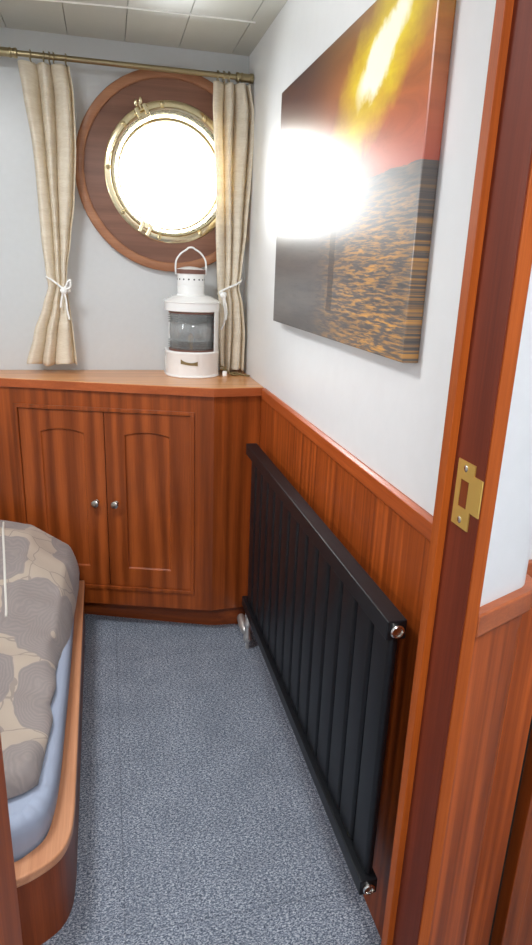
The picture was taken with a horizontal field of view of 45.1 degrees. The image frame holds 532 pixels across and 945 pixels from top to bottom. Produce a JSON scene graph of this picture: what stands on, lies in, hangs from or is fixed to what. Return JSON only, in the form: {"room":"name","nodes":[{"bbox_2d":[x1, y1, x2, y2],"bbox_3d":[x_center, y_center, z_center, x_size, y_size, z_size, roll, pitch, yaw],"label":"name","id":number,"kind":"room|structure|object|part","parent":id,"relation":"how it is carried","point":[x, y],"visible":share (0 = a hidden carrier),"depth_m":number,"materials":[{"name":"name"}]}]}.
{"room":"ship interior","nodes":[
{"label":"ship interior","id":0,"kind":"room"},
{"bbox_2d":[0,27,248,369],"bbox_3d":[-0.796,-0.522,2.390,1.700,2.150,0.070,-2,18,-13],"label":"wall","id":1,"kind":"structure","parent":0,"point":[119,316],"depth_m":2.29,"materials":[{"name":"white paint"}]},
{"bbox_2d":[0,46,253,83],"bbox_3d":[-0.593,-1.332,2.087,1.112,0.030,0.101,-2,18,-13],"label":"curtain rod","id":2,"kind":"object","parent":1,"relation":"attached to","point":[10,52],"visible":1,"depth_m":2.08,"materials":[{"name":"gold metal"}]},
{"bbox_2d":[17,49,76,365],"bbox_3d":[-0.736,-0.858,2.165,0.209,0.988,0.063,-2,18,-13],"label":"curtain","id":3,"kind":"object","parent":2,"relation":"hanging from","point":[48,93],"visible":0.98,"depth_m":2.13,"materials":[{"name":"beige fabric"}]},
{"bbox_2d":[45,276,71,319],"bbox_3d":[-0.722,-0.611,2.241,0.088,0.145,0.062,-2,18,-13],"label":"tie","id":4,"kind":"object","parent":3,"relation":"attached to","point":[63,290],"visible":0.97,"depth_m":2.21,"materials":[{"name":"white fabric"}]},
{"bbox_3d":[-0.586,-1.321,2.054,1.111,0.017,0.017,-2,18,-13],"label":"rod","id":5,"kind":"part","parent":2,"relation":"part of","materials":[{"name":"gold metal"}]},
{"bbox_2d":[213,70,253,370],"bbox_3d":[-0.128,-0.871,2.313,0.143,1.008,0.060,-2,18,-13],"label":"curtain","id":6,"kind":"object","parent":2,"relation":"hanging from","point":[233,107],"visible":0.98,"depth_m":2.27,"materials":[{"name":"beige fabric"}]},
{"bbox_2d":[217,279,241,329],"bbox_3d":[-0.135,-0.626,2.384,0.095,0.186,0.062,-2,18,-13],"label":"tie","id":7,"kind":"object","parent":6,"relation":"attached to","point":[222,294],"visible":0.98,"depth_m":2.35,"materials":[{"name":"white fabric"}]},
{"bbox_2d":[75,70,215,271],"bbox_3d":[-0.341,-1.065,2.295,0.662,0.662,0.116,-2,18,-13],"label":"window","id":8,"kind":"structure","parent":1,"relation":"in","point":[138,99],"depth_m":2.23,"materials":[{"name":"brown wood"}]},
{"bbox_2d":[0,0,287,55],"bbox_3d":[-0.584,-1.191,1.288,1.650,0.030,1.848,-2,18,-13],"label":"ceiling","id":9,"kind":"structure","parent":0,"point":[91,21],"depth_m":1.95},
{"bbox_2d":[37,0,255,22],"bbox_3d":[-0.736,-1.352,1.834,1.421,0.007,0.056,0,17,-6],"label":"trim","id":10,"kind":"structure","parent":9,"relation":"attached to","point":[61,1],"depth_m":1.86,"materials":[{"name":"white"}]},
{"bbox_2d":[42,614,381,944],"bbox_3d":[-0.104,1.077,1.034,2.300,0.040,3.918,-2,18,-13],"label":"floor","id":11,"kind":"structure","parent":0,"point":[203,818],"depth_m":1.64,"materials":[{"name":"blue carpet"}]},
{"bbox_2d":[14,580,84,944],"bbox_3d":[-0.927,0.702,1.728,0.839,0.202,1.281,-2,18,-13],"label":"frame","id":12,"kind":"object","parent":11,"relation":"on","point":[46,876],"visible":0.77,"depth_m":1.33,"materials":[{"name":"brown wood"}]},
{"bbox_2d":[8,619,73,861],"bbox_3d":[-0.936,0.603,1.698,0.804,0.159,1.182,-2,18,-13],"label":"mattress","id":13,"kind":"object","parent":12,"relation":"on","point":[31,813],"visible":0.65,"depth_m":1.34,"materials":[{"name":"white fabric"}]},
{"bbox_2d":[0,520,78,799],"bbox_3d":[-0.956,0.412,1.766,0.811,0.219,1.323,-2,18,-13],"label":"duvet","id":14,"kind":"object","parent":13,"relation":"on","point":[39,572],"visible":0.99,"depth_m":1.77,"materials":[{"name":"fabric"}]},
{"bbox_2d":[0,386,260,624],"bbox_3d":[-0.725,0.139,2.364,1.338,0.910,0.394,-2,18,-13],"label":"base cabinet","id":15,"kind":"object","parent":11,"relation":"on","point":[149,494],"visible":0.88,"depth_m":2.29,"materials":[{"name":"brown wood"}]},
{"bbox_3d":[-0.721,0.096,2.319,0.300,0.659,0.018,3,17,3],"label":"door","id":16,"kind":"part","parent":15,"relation":"part of","materials":[{"name":"brown wood"}]},
{"bbox_3d":[-0.609,0.110,2.292,0.028,0.028,0.028,3,17,3],"label":"knob","id":17,"kind":"part","parent":15,"relation":"part of","materials":[{"name":"silver metal"}]},
{"bbox_3d":[-0.571,0.107,2.301,0.633,0.691,0.008,3,17,3],"label":"door moulding","id":18,"kind":"part","parent":15,"relation":"part of","materials":[{"name":"brown wood"}]},
{"bbox_3d":[-0.539,0.114,2.288,0.028,0.028,0.028,3,17,3],"label":"knob","id":19,"kind":"part","parent":15,"relation":"part of","materials":[{"name":"silver metal"}]},
{"bbox_2d":[0,370,263,396],"bbox_3d":[-0.753,-0.308,2.208,1.444,0.030,0.410,-2,18,-13],"label":"countertop","id":20,"kind":"structure","parent":15,"relation":"on","point":[123,381],"depth_m":2.19,"materials":[{"name":"brown wood"}]},
{"bbox_2d":[163,246,219,378],"bbox_3d":[-0.267,-0.582,2.332,0.200,0.453,0.186,-2,18,-13],"label":"lantern","id":21,"kind":"object","parent":20,"relation":"on","point":[192,352],"visible":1,"depth_m":2.31,"materials":[{"name":"white metal"}]},
{"bbox_3d":[-0.275,-0.393,2.297,0.061,0.022,0.007,2,17,0],"label":"name plate","id":22,"kind":"part","parent":21,"relation":"part of","materials":[{"name":"gold metal"}]},
{"bbox_3d":[-0.267,-0.754,2.280,0.116,0.096,0.006,-2,18,-13],"label":"handle","id":23,"kind":"part","parent":21,"relation":"part of","materials":[{"name":"white metal"}]},
{"bbox_3d":[-0.277,-0.484,2.365,0.023,0.058,0.023,-2,18,-13],"label":"bulb","id":24,"kind":"part","parent":21,"relation":"part of","materials":[{"name":"white glass"}]},
{"bbox_2d":[163,294,219,312],"bbox_3d":[-0.265,-0.614,2.321,0.200,0.057,0.184,-2,18,-13],"label":"hood","id":25,"kind":"object","parent":21,"relation":"attached to","point":[177,303],"depth_m":2.26,"materials":[{"name":"white metal"}]},
{"bbox_2d":[220,365,249,376],"bbox_3d":[-0.119,-0.382,2.406,0.107,0.037,0.066,-2,18,-13],"label":"power cord","id":26,"kind":"object","parent":20,"relation":"on","point":[224,373],"visible":1,"depth_m":2.40,"materials":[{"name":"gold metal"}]},
{"bbox_3d":[-0.419,0.112,2.303,0.301,0.659,0.018,3,17,3],"label":"door","id":27,"kind":"part","parent":15,"relation":"part of","materials":[{"name":"brown wood"}]},
{"bbox_3d":[-0.115,0.124,2.317,0.174,0.810,0.020,-4,18,-18],"label":"corner panel","id":28,"kind":"part","parent":15,"relation":"part of","materials":[{"name":"brown wood"}]},
{"bbox_2d":[243,0,495,515],"bbox_3d":[0.152,-0.658,1.586,0.050,1.113,1.778,-2,18,-13],"label":"wall","id":29,"kind":"structure","parent":0,"point":[389,414],"depth_m":1.31,"materials":[{"name":"white paint"}]},
{"bbox_2d":[260,396,429,939],"bbox_3d":[0.111,0.313,1.889,0.051,0.922,1.778,-2,18,-13],"label":"panelling","id":30,"kind":"object","parent":29,"relation":"attached to","point":[391,551],"depth_m":1.30,"materials":[{"name":"brown wood"}]},
{"bbox_2d":[237,443,406,894],"bbox_3d":[0.079,0.433,1.764,0.077,0.765,1.234,-2,18,-13],"label":"radiator","id":31,"kind":"object","parent":30,"relation":"attached to","point":[327,635],"visible":1,"depth_m":1.45,"materials":[{"name":"metal"}]},
{"bbox_3d":[0.066,0.640,1.802,0.036,0.035,1.172,-2,18,-13],"label":"rail","id":32,"kind":"part","parent":31,"relation":"part of","materials":[{"name":"metal"}]},
{"bbox_3d":[0.086,0.093,1.630,0.036,0.036,1.172,-2,18,-13],"label":"rail","id":33,"kind":"part","parent":31,"relation":"part of","materials":[{"name":"metal"}]},
{"bbox_2d":[262,388,432,540],"bbox_3d":[0.149,-0.067,1.562,0.016,0.040,1.348,-2,18,-13],"label":"rail","id":34,"kind":"object","parent":30,"relation":"attached to","point":[405,507],"visible":0.55,"depth_m":1.34,"materials":[{"name":"brown wood"}]},
{"bbox_2d":[273,0,455,362],"bbox_3d":[0.152,-0.612,1.422,0.030,0.607,0.908,-2,18,-13],"label":"print","id":35,"kind":"object","parent":29,"relation":"attached to","point":[361,129],"visible":1,"depth_m":1.21},
{"bbox_2d":[480,268,531,606],"bbox_3d":[0.348,-0.374,0.775,0.131,1.155,0.133,-2,18,-13],"label":"wall","id":36,"kind":"structure","parent":0,"point":[511,533],"depth_m":0.85,"materials":[{"name":"paint"}]},
{"bbox_2d":[429,615,521,944],"bbox_3d":[0.314,0.597,1.078,0.135,0.880,0.137,-2,18,-13],"label":"panelling","id":37,"kind":"object","parent":36,"relation":"attached to","point":[494,651],"visible":0.46,"depth_m":1.00,"materials":[{"name":"brown wood"}]},
{"bbox_3d":[0.669,-0.409,0.925,0.640,1.155,0.015,-2,18,-13],"label":"wall","id":38,"kind":"structure","parent":0,"visible":0},
{"bbox_2d":[464,607,531,944],"bbox_3d":[0.392,0.581,1.172,0.144,0.860,0.019,-2,18,-13],"label":"panelling","id":39,"kind":"object","parent":38,"relation":"attached to","point":[518,712],"visible":0.14,"depth_m":1.17,"materials":[{"name":"brown wood"}]},
{"bbox_2d":[475,573,531,636],"bbox_3d":[0.337,0.182,0.944,0.146,0.034,0.149,-2,18,-13],"label":"rail","id":40,"kind":"object","parent":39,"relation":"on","point":[493,614],"visible":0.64,"depth_m":0.90,"materials":[{"name":"brown wood"}]},
{"bbox_2d":[488,717,531,944],"bbox_3d":[0.469,0.575,1.198,0.018,0.860,0.003,-2,18,-13],"label":"gap","id":41,"kind":"structure","parent":38,"relation":"attached to","point":[531,717],"depth_m":1.23,"materials":[{"name":"brown wood"}]},
{"bbox_2d":[490,727,531,944],"bbox_3d":[0.714,0.571,1.241,0.478,0.860,0.035,-2,18,-13],"label":"door","id":42,"kind":"structure","parent":38,"relation":"in","point":[513,917],"depth_m":1.24,"materials":[{"name":"brown wood"}]},
{"bbox_2d":[527,559,531,577],"bbox_3d":[0.650,0.147,1.092,0.640,0.033,0.029,-2,18,-13],"label":"rail","id":43,"kind":"object","parent":38,"relation":"attached to","point":[529,568],"depth_m":1.02,"materials":[{"name":"brown wood"}]},
{"bbox_3d":[-0.431,0.089,0.677,1.570,2.035,0.080,-2,18,-13],"label":"wall","id":44,"kind":"structure","parent":0,"visible":0},
{"bbox_2d":[0,0,531,944],"bbox_3d":[-0.039,0.116,0.762,0.770,1.960,0.160,-2,18,-13],"label":"door frame","id":45,"kind":"structure","parent":44,"relation":"in","point":[498,254],"depth_m":0.82,"materials":[{"name":"brown wood"}]},
{"bbox_3d":[0.260,0.032,0.828,0.002,0.089,0.060,-2,18,-13],"label":"strike plate","id":46,"kind":"part","parent":45,"relation":"part of","materials":[{"name":"gold metal"}]}
]}

